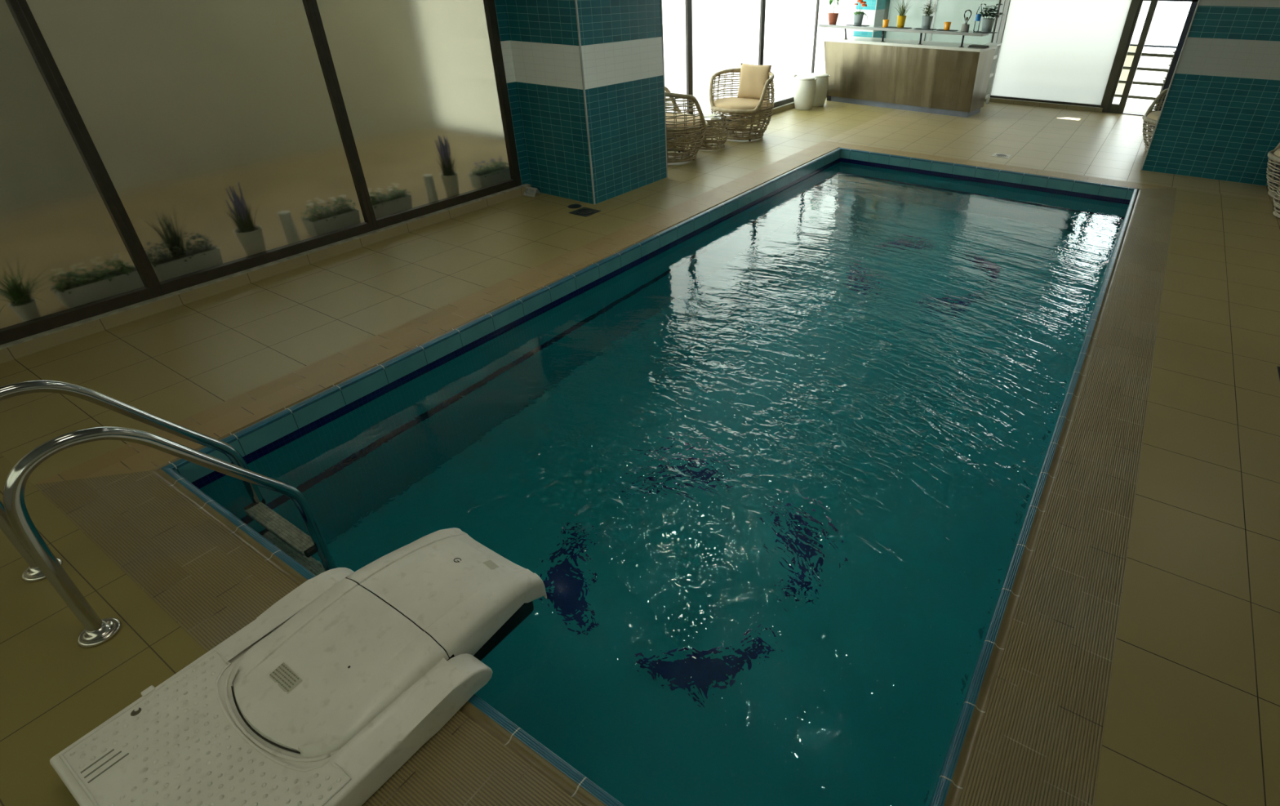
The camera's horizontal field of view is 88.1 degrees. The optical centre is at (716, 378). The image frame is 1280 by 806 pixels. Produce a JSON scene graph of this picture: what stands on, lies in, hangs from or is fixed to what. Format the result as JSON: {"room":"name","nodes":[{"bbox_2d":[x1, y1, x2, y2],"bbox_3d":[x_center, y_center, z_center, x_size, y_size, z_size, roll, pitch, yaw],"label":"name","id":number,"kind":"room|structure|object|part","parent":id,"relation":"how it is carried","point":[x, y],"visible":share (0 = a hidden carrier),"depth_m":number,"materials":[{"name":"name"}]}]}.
{"room":"indoor swimming pool","nodes":[
{"label":"indoor swimming pool","id":0,"kind":"room"},
{"bbox_2d":[174,149,841,488],"bbox_3d":[-0.409,-0.642,5.724,0.001,1.287,7.161,19,36,27],"label":"pool edge","id":1,"kind":"structure","parent":0,"point":[253,446],"depth_m":3.90,"materials":[{"name":"tile"}]},
{"bbox_2d":[493,0,529,184],"bbox_3d":[-1.843,-2.783,5.729,0.065,2.300,0.115,19,36,27],"label":"wall","id":2,"kind":"structure","parent":0,"point":[500,4],"depth_m":5.84,"materials":[{"name":"tile"}]},
{"bbox_2d":[0,183,530,364],"bbox_3d":[-3.536,-0.420,4.004,0.121,0.078,6.400,19,36,27],"label":"window sill","id":3,"kind":"structure","parent":2,"relation":"attached to","point":[20,348],"depth_m":4.33,"materials":[{"name":"tile"}]},
{"bbox_2d":[504,0,667,204],"bbox_3d":[-1.170,-3.126,5.865,0.881,2.750,1.131,19,36,27],"label":"column","id":4,"kind":"structure","parent":0,"point":[589,74],"depth_m":5.81,"materials":[{"name":"tile"}]},
{"bbox_2d":[667,95,826,147],"bbox_3d":[0.643,-3.869,9.623,0.121,0.078,6.889,19,36,27],"label":"trim","id":5,"kind":"structure","parent":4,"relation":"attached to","point":[782,108],"depth_m":9.86,"materials":[{"name":"tile"}]},
{"bbox_2d":[0,97,1279,805],"bbox_3d":[1.949,-0.947,5.192,8.050,0.200,14.450,19,36,27],"label":"floor","id":6,"kind":"structure","parent":0,"point":[1193,718],"depth_m":3.20,"materials":[{"name":"tile"}]},
{"bbox_2d":[0,379,324,647],"bbox_3d":[-2.008,0.704,2.499,0.590,1.576,0.744,19,36,27],"label":"pool ladder","id":7,"kind":"object","parent":6,"relation":"on","point":[16,523],"visible":0.83,"depth_m":2.10,"materials":[{"name":"metal"}]},
{"bbox_3d":[-2.201,0.627,2.620,0.041,1.576,0.710,19,36,27],"label":"handrail","id":8,"kind":"part","parent":7,"relation":"part of","materials":[{"name":"metal"}]},
{"bbox_2d":[33,467,624,805],"bbox_3d":[-1.095,0.922,1.972,3.847,0.034,0.358,19,36,27],"label":"stone coping","id":9,"kind":"object","parent":6,"relation":"on","point":[211,572],"visible":0.52,"depth_m":2.26},
{"bbox_2d":[49,527,546,805],"bbox_3d":[-1.103,0.878,1.966,0.727,0.254,1.150,19,36,27],"label":"pool counter-current unit","id":10,"kind":"object","parent":9,"relation":"on","point":[323,696],"visible":1,"depth_m":1.82,"materials":[{"name":"white plastic"}]},
{"bbox_2d":[345,527,546,657],"bbox_3d":[-0.900,0.705,2.229,0.521,0.231,0.401,19,36,27],"label":"hood","id":11,"kind":"object","parent":10,"relation":"attached to","point":[457,593],"depth_m":2.13,"materials":[{"name":"white plastic"}]},
{"bbox_2d":[35,140,841,484],"bbox_3d":[-0.572,-1.228,5.445,0.358,0.034,7.818,19,36,27],"label":"pool border","id":12,"kind":"structure","parent":6,"relation":"on","point":[228,421],"depth_m":3.79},
{"bbox_2d":[524,186,541,196],"bbox_3d":[-1.753,-1.776,6.221,0.150,0.072,0.100,16,35,24],"label":"folded card","id":13,"kind":"object","parent":6,"relation":"on","point":[529,191],"visible":1,"depth_m":6.20,"materials":[{"name":"white paper"}]},
{"bbox_2d":[568,204,582,208],"bbox_3d":[-1.282,-1.556,5.936,0.124,0.004,0.124,19,36,27],"label":"access cover","id":14,"kind":"object","parent":6,"relation":"on","point":[571,206],"visible":1,"depth_m":5.93,"materials":[{"name":"black metal"}]},
{"bbox_2d":[568,206,600,217],"bbox_3d":[-1.163,-1.473,5.802,0.200,0.006,0.200,19,36,27],"label":"floor drain","id":15,"kind":"object","parent":6,"relation":"on","point":[584,211],"visible":1,"depth_m":5.79,"materials":[{"name":"black metal"}]},
{"bbox_2d":[664,86,707,162],"bbox_3d":[-0.508,-2.846,7.299,0.857,0.772,0.846,-15,35,-23],"label":"wicker armchair","id":16,"kind":"object","parent":6,"relation":"on","point":[678,123],"visible":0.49,"depth_m":7.07,"materials":[{"name":"brown wicker"}]},
{"bbox_2d":[665,112,702,133],"bbox_3d":[-0.512,-2.843,7.298,0.752,0.108,0.752,-15,35,-23],"label":"seat cushion","id":17,"kind":"object","parent":16,"relation":"on","point":[680,126],"depth_m":7.04,"materials":[{"name":"beige fabric"}]},
{"bbox_2d":[691,113,728,150],"bbox_3d":[-0.093,-2.962,7.885,0.471,0.346,0.471,-8,33,-14],"label":"table","id":18,"kind":"object","parent":6,"relation":"on","point":[720,117],"visible":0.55,"depth_m":7.76,"materials":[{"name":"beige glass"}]},
{"bbox_2d":[698,114,718,117],"bbox_3d":[-0.097,-3.121,7.805,0.244,0.007,0.183,-4,32,-8],"label":"magazine","id":19,"kind":"object","parent":18,"relation":"on","point":[704,115],"visible":0.77,"depth_m":7.80,"materials":[{"name":"paper"}]},
{"bbox_3d":[-0.091,-3.106,7.795,0.416,0.008,0.416,19,36,27],"label":"glass","id":20,"kind":"part","parent":18,"relation":"part of","materials":[{"name":"clear glass"}]},
{"bbox_2d":[709,67,774,141],"bbox_3d":[0.320,-3.456,8.295,0.846,0.772,0.857,13,34,19],"label":"wicker armchair","id":21,"kind":"object","parent":6,"relation":"on","point":[731,105],"visible":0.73,"depth_m":8.16,"materials":[{"name":"brown wicker"}]},
{"bbox_2d":[713,97,770,114],"bbox_3d":[0.322,-3.457,8.300,0.752,0.108,0.752,13,34,19],"label":"seat cushion","id":22,"kind":"object","parent":21,"relation":"on","point":[740,105],"depth_m":8.06,"materials":[{"name":"beige fabric"}]},
{"bbox_2d":[737,62,771,100],"bbox_3d":[0.475,-3.757,8.329,0.420,0.408,0.151,15,35,22],"label":"cushion","id":23,"kind":"object","parent":21,"relation":"on","point":[753,78],"visible":0.88,"depth_m":8.29,"materials":[{"name":"beige fabric"}]},
{"bbox_2d":[793,74,817,110],"bbox_3d":[1.363,-4.413,10.134,0.357,0.475,0.344,19,36,27],"label":"bin","id":24,"kind":"object","parent":6,"relation":"on","point":[804,86],"visible":1,"depth_m":10.02,"materials":[{"name":"plastic"}]},
{"bbox_3d":[1.359,-4.591,10.028,0.326,0.039,0.326,19,36,27],"label":"lid","id":25,"kind":"part","parent":24,"relation":"part of","materials":[{"name":"white plastic"}]},
{"bbox_2d":[807,72,830,106],"bbox_3d":[1.593,-4.585,10.413,0.344,0.475,0.344,-22,38,-32],"label":"bin","id":26,"kind":"object","parent":6,"relation":"on","point":[822,82],"visible":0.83,"depth_m":10.28,"materials":[{"name":"plastic"}]},
{"bbox_3d":[1.595,-4.761,10.304,0.326,0.039,0.326,5,32,8],"label":"lid","id":27,"kind":"part","parent":26,"relation":"part of","materials":[{"name":"white plastic"}]},
{"bbox_2d":[818,22,997,117],"bbox_3d":[2.866,-4.848,10.250,2.697,1.114,0.725,22,38,31],"label":"bar counter","id":28,"kind":"object","parent":6,"relation":"on","point":[939,77],"depth_m":9.92,"materials":[{"name":"wood"},{"name":"white paint"},{"name":"blue steel"}]},
{"bbox_3d":[1.961,-5.149,10.869,0.108,0.800,0.690,22,38,31],"label":"panel","id":29,"kind":"part","parent":28,"relation":"part of","materials":[{"name":"wood"}]},
{"bbox_2d":[827,0,839,24],"bbox_3d":[1.843,-5.858,10.313,0.227,0.520,0.191,19,36,27],"label":"potted plant","id":30,"kind":"object","parent":28,"relation":"on","point":[833,17],"visible":1,"depth_m":10.35,"materials":[{"name":"ceramic"}]},
{"bbox_2d":[827,13,839,24],"bbox_3d":[1.845,-5.701,10.406,0.174,0.155,0.174,19,36,27],"label":"pot","id":31,"kind":"object","parent":30,"relation":"on","point":[833,17],"depth_m":10.36,"materials":[{"name":"ceramic"}]},
{"bbox_3d":[2.010,-4.931,10.515,0.688,0.802,0.088,22,38,31],"label":"panel","id":32,"kind":"part","parent":28,"relation":"part of","materials":[{"name":"wood"}]},
{"bbox_3d":[2.496,-4.733,10.203,0.666,0.802,0.088,22,38,31],"label":"panel","id":33,"kind":"part","parent":28,"relation":"part of","materials":[{"name":"wood"}]},
{"bbox_2d":[882,19,888,26],"bbox_3d":[2.561,-5.374,9.938,0.094,0.104,0.094,19,36,27],"label":"glass","id":34,"kind":"object","parent":28,"relation":"on","point":[886,22],"visible":1,"depth_m":9.91,"materials":[{"name":"orange glass"}]},
{"bbox_2d":[885,26,911,28],"bbox_3d":[2.736,-5.274,9.873,0.360,0.006,0.150,22,38,31],"label":"tray","id":35,"kind":"object","parent":28,"relation":"on","point":[888,26],"visible":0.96,"depth_m":9.85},
{"bbox_2d":[888,0,916,27],"bbox_3d":[2.774,-5.463,9.705,0.574,0.491,0.483,19,36,27],"label":"grass plant","id":36,"kind":"object","parent":35,"relation":"on","point":[901,19],"visible":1,"depth_m":9.75,"materials":[{"name":"green plant"}]},
{"bbox_3d":[2.760,-5.333,9.815,0.134,0.155,0.134,19,36,27],"label":"pot","id":37,"kind":"part","parent":36,"relation":"part of","materials":[{"name":"yellow ceramic"}]},
{"bbox_2d":[818,24,988,36],"bbox_3d":[2.724,-5.238,9.861,2.617,0.033,0.300,22,38,31],"label":"shelf","id":38,"kind":"object","parent":28,"relation":"attached to","point":[840,26],"depth_m":9.68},
{"bbox_3d":[2.775,-5.254,9.851,2.697,0.006,0.360,22,38,31],"label":"shelf glass","id":39,"kind":"part","parent":28,"relation":"part of","materials":[{"name":"clear glass"}]},
{"bbox_2d":[822,35,997,52],"bbox_3d":[2.900,-5.129,10.047,2.527,0.040,0.725,22,38,31],"label":"countertop","id":40,"kind":"structure","parent":28,"relation":"on","point":[851,39],"depth_m":9.88,"materials":[{"name":"white stone"}]},
{"bbox_3d":[2.983,-4.535,9.890,0.643,0.802,0.088,22,38,31],"label":"panel","id":41,"kind":"part","parent":28,"relation":"part of","materials":[{"name":"wood"}]},
{"bbox_3d":[3.003,-5.000,9.656,0.031,0.157,0.026,22,38,31],"label":"shelf post","id":42,"kind":"part","parent":28,"relation":"part of","materials":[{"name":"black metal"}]},
{"bbox_2d":[915,27,936,30],"bbox_3d":[3.070,-5.138,9.658,0.280,0.006,0.150,22,38,31],"label":"tray","id":43,"kind":"object","parent":28,"relation":"on","point":[917,28],"visible":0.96,"depth_m":9.62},
{"bbox_2d":[920,1,938,29],"bbox_3d":[3.066,-5.289,9.567,0.252,0.345,0.275,-13,34,-21],"label":"flower plant","id":44,"kind":"object","parent":43,"relation":"on","point":[926,20],"visible":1,"depth_m":9.54,"materials":[{"name":"green plant"}]},
{"bbox_3d":[3.075,-5.210,9.610,0.162,0.165,0.162,19,36,27],"label":"pot","id":45,"kind":"part","parent":44,"relation":"part of","materials":[{"name":"grey ceramic"}]},
{"bbox_2d":[936,29,957,31],"bbox_3d":[3.333,-5.032,9.489,0.270,0.006,0.150,22,38,31],"label":"tray","id":46,"kind":"object","parent":28,"relation":"on","point":[936,29],"visible":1,"depth_m":9.46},
{"bbox_2d":[943,22,951,30],"bbox_3d":[3.321,-5.070,9.446,0.094,0.104,0.094,19,36,27],"label":"glass","id":47,"kind":"object","parent":46,"relation":"on","point":[947,24],"visible":1,"depth_m":9.42,"materials":[{"name":"orange glass"}]},
{"bbox_3d":[3.464,-4.339,9.581,0.607,0.802,0.088,22,38,31],"label":"panel","id":48,"kind":"part","parent":28,"relation":"part of","materials":[{"name":"wood"}]},
{"bbox_3d":[3.498,-4.798,9.337,0.025,0.156,0.026,22,38,31],"label":"shelf post","id":49,"kind":"part","parent":28,"relation":"part of","materials":[{"name":"black metal"}]},
{"bbox_2d":[960,3,977,31],"bbox_3d":[3.525,-5.079,9.230,0.104,0.361,0.238,-20,37,-29],"label":"potted plant","id":50,"kind":"object","parent":28,"relation":"on","point":[965,27],"visible":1,"depth_m":9.26,"materials":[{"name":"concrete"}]},
{"bbox_3d":[3.525,-5.078,9.230,0.104,0.185,0.104,19,36,27],"label":"bulb","id":51,"kind":"part","parent":50,"relation":"part of","materials":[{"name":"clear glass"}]},
{"bbox_2d":[973,0,983,31],"bbox_3d":[3.677,-5.080,9.211,0.075,0.386,0.075,19,36,27],"label":"water bottle","id":52,"kind":"object","parent":28,"relation":"on","point":[977,19],"visible":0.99,"depth_m":9.21,"materials":[{"name":"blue plastic"}]},
{"bbox_2d":[968,44,989,48],"bbox_3d":[3.719,-4.709,9.316,0.260,0.028,0.145,22,38,31],"label":"folded towel","id":53,"kind":"object","parent":28,"relation":"on","point":[972,45],"visible":1,"depth_m":9.28,"materials":[{"name":"black fabric"}]},
{"bbox_3d":[3.881,-4.368,9.635,0.020,0.800,0.690,22,38,31],"label":"panel","id":54,"kind":"part","parent":28,"relation":"part of","materials":[{"name":"metal"}]},
{"bbox_2d":[975,31,997,33],"bbox_3d":[3.779,-4.850,9.203,0.270,0.006,0.150,22,38,31],"label":"tray","id":55,"kind":"object","parent":28,"relation":"on","point":[977,31],"visible":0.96,"depth_m":9.17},
{"bbox_2d":[977,3,1003,32],"bbox_3d":[3.788,-4.997,9.107,0.359,0.344,0.377,19,36,27],"label":"leaf plant","id":56,"kind":"object","parent":55,"relation":"on","point":[987,23],"visible":1,"depth_m":9.08,"materials":[{"name":"ceramic"}]},
{"bbox_3d":[3.779,-4.923,9.158,0.166,0.165,0.166,19,36,27],"label":"pot","id":57,"kind":"part","parent":56,"relation":"part of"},
{"bbox_3d":[2.195,-5.495,10.220,0.330,0.006,0.150,22,38,31],"label":"tray","id":58,"kind":"object","parent":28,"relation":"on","visible":0},
{"bbox_2d":[848,0,866,25],"bbox_3d":[2.187,-5.651,10.122,0.269,0.364,0.180,1,32,0],"label":"begonias","id":59,"kind":"object","parent":58,"relation":"on","point":[858,15],"visible":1,"depth_m":10.10,"materials":[{"name":"ceramic"}]},
{"bbox_2d":[853,13,863,25],"bbox_3d":[2.195,-5.567,10.175,0.158,0.165,0.158,19,36,27],"label":"pot","id":60,"kind":"object","parent":59,"relation":"on","point":[858,17],"depth_m":10.13,"materials":[{"name":"ceramic"}]},
{"bbox_2d":[984,42,1001,103],"bbox_3d":[4.189,-4.746,10.320,0.185,0.885,0.852,19,36,27],"label":"stand","id":61,"kind":"object","parent":6,"relation":"on","point":[996,56],"visible":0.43,"depth_m":10.50,"materials":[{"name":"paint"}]},
{"bbox_2d":[825,140,1172,191],"bbox_3d":[2.915,-2.387,7.363,3.847,0.034,0.299,19,36,27],"label":"trim","id":62,"kind":"structure","parent":6,"relation":"on","point":[1128,185],"depth_m":7.21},
{"bbox_2d":[991,152,1010,158],"bbox_3d":[3.343,-2.617,7.708,0.190,0.006,0.190,19,36,27],"label":"floor drain","id":63,"kind":"object","parent":6,"relation":"on","point":[995,154],"visible":1,"depth_m":7.70,"materials":[{"name":"silver metal"}]},
{"bbox_2d":[929,187,1176,805],"bbox_3d":[2.376,-0.225,3.868,0.358,0.034,7.818,19,36,27],"label":"pool border","id":64,"kind":"structure","parent":6,"relation":"on","point":[1029,729],"depth_m":2.30,"materials":[{"name":"beige tile"}]},
{"bbox_2d":[1108,0,1158,113],"bbox_3d":[6.177,-5.040,9.573,0.200,2.200,0.070,19,36,27],"label":"door","id":65,"kind":"structure","parent":6,"relation":"on","point":[1119,108],"depth_m":9.71,"materials":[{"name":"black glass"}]},
{"bbox_2d":[1142,88,1168,151],"bbox_3d":[5.448,-3.002,7.680,0.857,0.721,0.846,2,32,2],"label":"wicker armchair","id":66,"kind":"object","parent":6,"relation":"on","point":[1150,117],"visible":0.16,"depth_m":7.83,"materials":[{"name":"brown wicker"}]},
{"bbox_2d":[1146,110,1160,124],"bbox_3d":[5.454,-3.022,7.668,0.752,0.108,0.752,2,32,2],"label":"seat cushion","id":67,"kind":"object","parent":66,"relation":"on","point":[1153,116],"depth_m":7.69,"materials":[{"name":"beige fabric"}]},
{"bbox_2d":[1122,0,1198,115],"bbox_3d":[6.474,-4.936,9.409,0.510,2.200,0.090,19,36,27],"label":"door frame","id":68,"kind":"structure","parent":6,"relation":"on","point":[1194,2],"depth_m":9.38,"materials":[{"name":"black metal"}]},
{"bbox_2d":[1266,142,1279,197],"bbox_3d":[5.597,-2.012,6.067,0.857,0.741,0.846,10,33,14],"label":"wicker armchair","id":69,"kind":"object","parent":6,"relation":"on","point":[1273,155],"visible":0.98,"depth_m":6.22,"materials":[{"name":"brown wicker"}]},
{"bbox_2d":[1273,147,1279,156],"bbox_3d":[5.603,-2.023,6.059,0.752,0.108,0.752,10,33,14],"label":"seat cushion","id":70,"kind":"object","parent":69,"relation":"on","point":[1277,150],"depth_m":6.19,"materials":[{"name":"beige fabric"}]},
{"bbox_2d":[1272,186,1279,218],"bbox_3d":[5.165,-1.548,5.675,0.550,0.346,0.550,0,32,-1],"label":"table","id":71,"kind":"object","parent":6,"relation":"on","point":[1277,207],"visible":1,"depth_m":5.78,"materials":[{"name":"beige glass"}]},
{"bbox_2d":[1276,365,1279,380],"bbox_3d":[3.098,0.002,3.482,0.190,0.006,0.190,19,36,27],"label":"floor drain","id":72,"kind":"object","parent":6,"relation":"on","point":[1278,367],"visible":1,"depth_m":3.55,"materials":[{"name":"grey metal"}]},
{"bbox_2d":[853,0,885,37],"bbox_3d":[2.590,-6.280,11.002,0.357,2.750,0.427,19,36,27],"label":"wall","id":73,"kind":"structure","parent":0,"point":[874,10],"depth_m":10.96,"materials":[{"name":"tile"}]},
{"bbox_2d":[928,0,937,40],"bbox_3d":[3.593,-5.945,10.891,0.045,2.188,0.030,19,36,27],"label":"trim","id":74,"kind":"structure","parent":73,"relation":"attached to","point":[935,1],"depth_m":10.88,"materials":[{"name":"paint"}]},
{"bbox_2d":[986,0,1009,94],"bbox_3d":[4.508,-5.635,10.403,0.134,2.188,0.115,19,36,27],"label":"trim","id":75,"kind":"structure","parent":73,"relation":"attached to","point":[1001,22],"depth_m":10.40,"materials":[{"name":"white paint"}]},
{"bbox_2d":[984,97,1102,112],"bbox_3d":[4.284,-4.777,11.152,4.107,0.062,0.185,19,36,27],"label":"trim","id":76,"kind":"structure","parent":73,"relation":"attached to","point":[1091,108],"depth_m":10.52,"materials":[{"name":"wood"}]},
{"bbox_2d":[840,150,1133,204],"bbox_3d":[2.830,-1.774,7.594,3.132,1.287,0.001,19,36,27],"label":"pool edge","id":77,"kind":"structure","parent":0,"point":[1032,183],"depth_m":7.19,"materials":[{"name":"tile"}]},
{"bbox_2d":[928,192,1133,805],"bbox_3d":[2.236,0.258,4.309,0.001,1.287,7.161,19,36,27],"label":"wall","id":78,"kind":"structure","parent":0,"point":[1132,193],"depth_m":2.47,"materials":[{"name":"tile"}]},
{"bbox_2d":[1111,97,1155,114],"bbox_3d":[6.277,-4.661,11.307,11.000,0.230,2.030,19,36,27],"label":"floor","id":79,"kind":"structure","parent":0,"point":[1140,106],"depth_m":10.90,"materials":[{"name":"white"}]},
{"bbox_2d":[1114,44,1176,100],"bbox_3d":[7.082,-4.487,9.934,4.730,0.933,0.040,19,36,27],"label":"balcony railing","id":80,"kind":"object","parent":79,"relation":"on","point":[1155,55],"visible":0.02,"depth_m":10.10,"materials":[{"name":"metal"}]},
{"bbox_3d":[7.085,-4.873,9.694,4.700,0.024,0.040,19,36,27],"label":"handrail","id":81,"kind":"part","parent":80,"relation":"part of","materials":[{"name":"metal"}]},
{"bbox_2d":[1154,50,1175,110],"bbox_3d":[7.287,-4.636,10.245,0.440,0.860,0.440,-22,38,-31],"label":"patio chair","id":82,"kind":"object","parent":79,"relation":"on","point":[1169,65],"visible":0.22,"depth_m":10.24,"materials":[{"name":"wicker"}]},
{"bbox_3d":[7.122,-4.756,10.020,0.020,0.420,0.420,-22,38,-31],"label":"backrest","id":83,"kind":"part","parent":82,"relation":"part of","materials":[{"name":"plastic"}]},
{"bbox_2d":[1140,0,1279,186],"bbox_3d":[5.497,-3.366,6.343,1.587,2.750,0.657,19,36,27],"label":"tiled column","id":84,"kind":"structure","parent":0,"point":[1219,118],"depth_m":6.56,"materials":[{"name":"tile"}]},
{"bbox_3d":[0.908,0.373,5.368,3.132,0.056,7.161,19,36,27],"label":"floor","id":85,"kind":"structure","parent":0,"visible":0},
{"bbox_2d":[199,161,1128,805],"bbox_3d":[0.913,-0.126,5.058,3.148,1.171,7.177,19,36,27],"label":"pool water","id":86,"kind":"object","parent":85,"relation":"on","point":[768,481],"visible":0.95,"depth_m":3.01,"materials":[{"name":"teal liquid"}]},
{"bbox_3d":[5.918,-6.343,9.014,7.900,0.500,0.170,19,36,27],"label":"wall","id":87,"kind":"structure","parent":0,"visible":0},
{"bbox_2d":[880,0,889,38],"bbox_3d":[2.752,-6.252,11.376,0.470,2.188,0.060,19,36,27],"label":"window","id":88,"kind":"structure","parent":87,"relation":"in","point":[887,2],"depth_m":11.22,"materials":[{"name":"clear glass"}]},
{"bbox_2d":[885,0,930,40],"bbox_3d":[3.240,-6.087,11.115,0.685,2.188,0.060,19,36,27],"label":"window","id":89,"kind":"structure","parent":87,"relation":"in","point":[913,18],"depth_m":11.12,"materials":[{"name":"glass"}]},
{"bbox_2d":[924,0,1001,44],"bbox_3d":[4.000,-5.828,10.708,1.115,2.188,0.060,19,36,27],"label":"window","id":90,"kind":"structure","parent":87,"relation":"in","point":[948,11],"depth_m":10.70,"materials":[{"name":"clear glass"}]},
{"bbox_2d":[990,0,1131,106],"bbox_3d":[5.282,-5.392,10.022,1.660,2.188,0.060,19,36,27],"label":"window","id":91,"kind":"structure","parent":87,"relation":"in","point":[1058,51],"depth_m":10.19,"materials":[{"name":"white glass"}]},
{"bbox_2d":[1099,0,1142,112],"bbox_3d":[6.035,-5.106,9.631,0.130,2.250,0.090,19,36,27],"label":"door frame","id":92,"kind":"structure","parent":87,"relation":"attached to","point":[1135,6],"depth_m":9.77,"materials":[{"name":"black metal"}]},
{"bbox_3d":[-1.368,-4.313,5.594,0.150,0.450,14.450,19,36,27],"label":"wall","id":93,"kind":"structure","parent":0,"visible":0},
{"bbox_2d":[0,0,159,344],"bbox_3d":[-3.882,-1.123,2.950,0.055,2.222,1.532,19,36,27],"label":"window","id":94,"kind":"structure","parent":93,"relation":"in","point":[65,242],"depth_m":3.56,"materials":[{"name":"brown glass"}]},
{"bbox_2d":[17,0,374,296],"bbox_3d":[-3.079,-1.785,4.030,0.055,2.222,1.468,19,36,27],"label":"window","id":95,"kind":"structure","parent":93,"relation":"in","point":[215,131],"depth_m":4.08,"materials":[{"name":"glass"}]},
{"bbox_2d":[311,0,521,230],"bbox_3d":[-2.276,-2.449,5.110,0.055,2.222,1.535,19,36,27],"label":"window","id":96,"kind":"structure","parent":93,"relation":"in","point":[420,86],"depth_m":5.20,"materials":[{"name":"glass"}]},
{"bbox_2d":[662,0,691,139],"bbox_3d":[-0.769,-3.691,7.135,0.055,2.222,1.639,19,36,27],"label":"window","id":97,"kind":"structure","parent":93,"relation":"in","point":[676,13],"depth_m":7.62,"materials":[{"name":"glass"}]},
{"bbox_3d":[-0.769,-3.693,7.141,0.001,2.125,1.539,19,36,27],"label":"pane","id":98,"kind":"part","parent":97,"relation":"part of","materials":[{"name":"glass"}]},
{"bbox_2d":[689,0,764,127],"bbox_3d":[0.143,-4.444,8.362,0.055,2.222,1.770,19,36,27],"label":"window","id":99,"kind":"structure","parent":93,"relation":"in","point":[726,34],"depth_m":8.35,"materials":[{"name":"glass"}]},
{"bbox_2d":[761,0,818,107],"bbox_3d":[1.085,-5.222,9.629,0.055,2.222,1.750,19,36,27],"label":"window","id":100,"kind":"structure","parent":93,"relation":"in","point":[789,26],"depth_m":9.82,"materials":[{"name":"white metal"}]},
{"bbox_2d":[813,0,856,73],"bbox_3d":[2.004,-5.980,10.863,0.055,2.222,1.680,19,36,27],"label":"window","id":101,"kind":"structure","parent":93,"relation":"in","point":[845,8],"depth_m":10.78,"materials":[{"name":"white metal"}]},
{"label":"outside","id":102,"kind":"structure","parent":0,"visible":0},
{"bbox_2d":[1128,56,1171,97],"bbox_3d":[17.424,-13.326,31.060,80.000,0.200,46.000,19,36,27],"label":"ground","id":103,"kind":"structure","parent":102,"point":[1144,61],"depth_m":36.65,"materials":[{"name":"white"}]},
{"bbox_2d":[1115,42,1137,94],"bbox_3d":[6.039,-5.835,15.161,5.440,3.660,0.300,19,36,27],"label":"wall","id":104,"kind":"structure","parent":103,"relation":"on","point":[1124,74],"depth_m":13.15,"materials":[{"name":"beige paint"}]}
]}

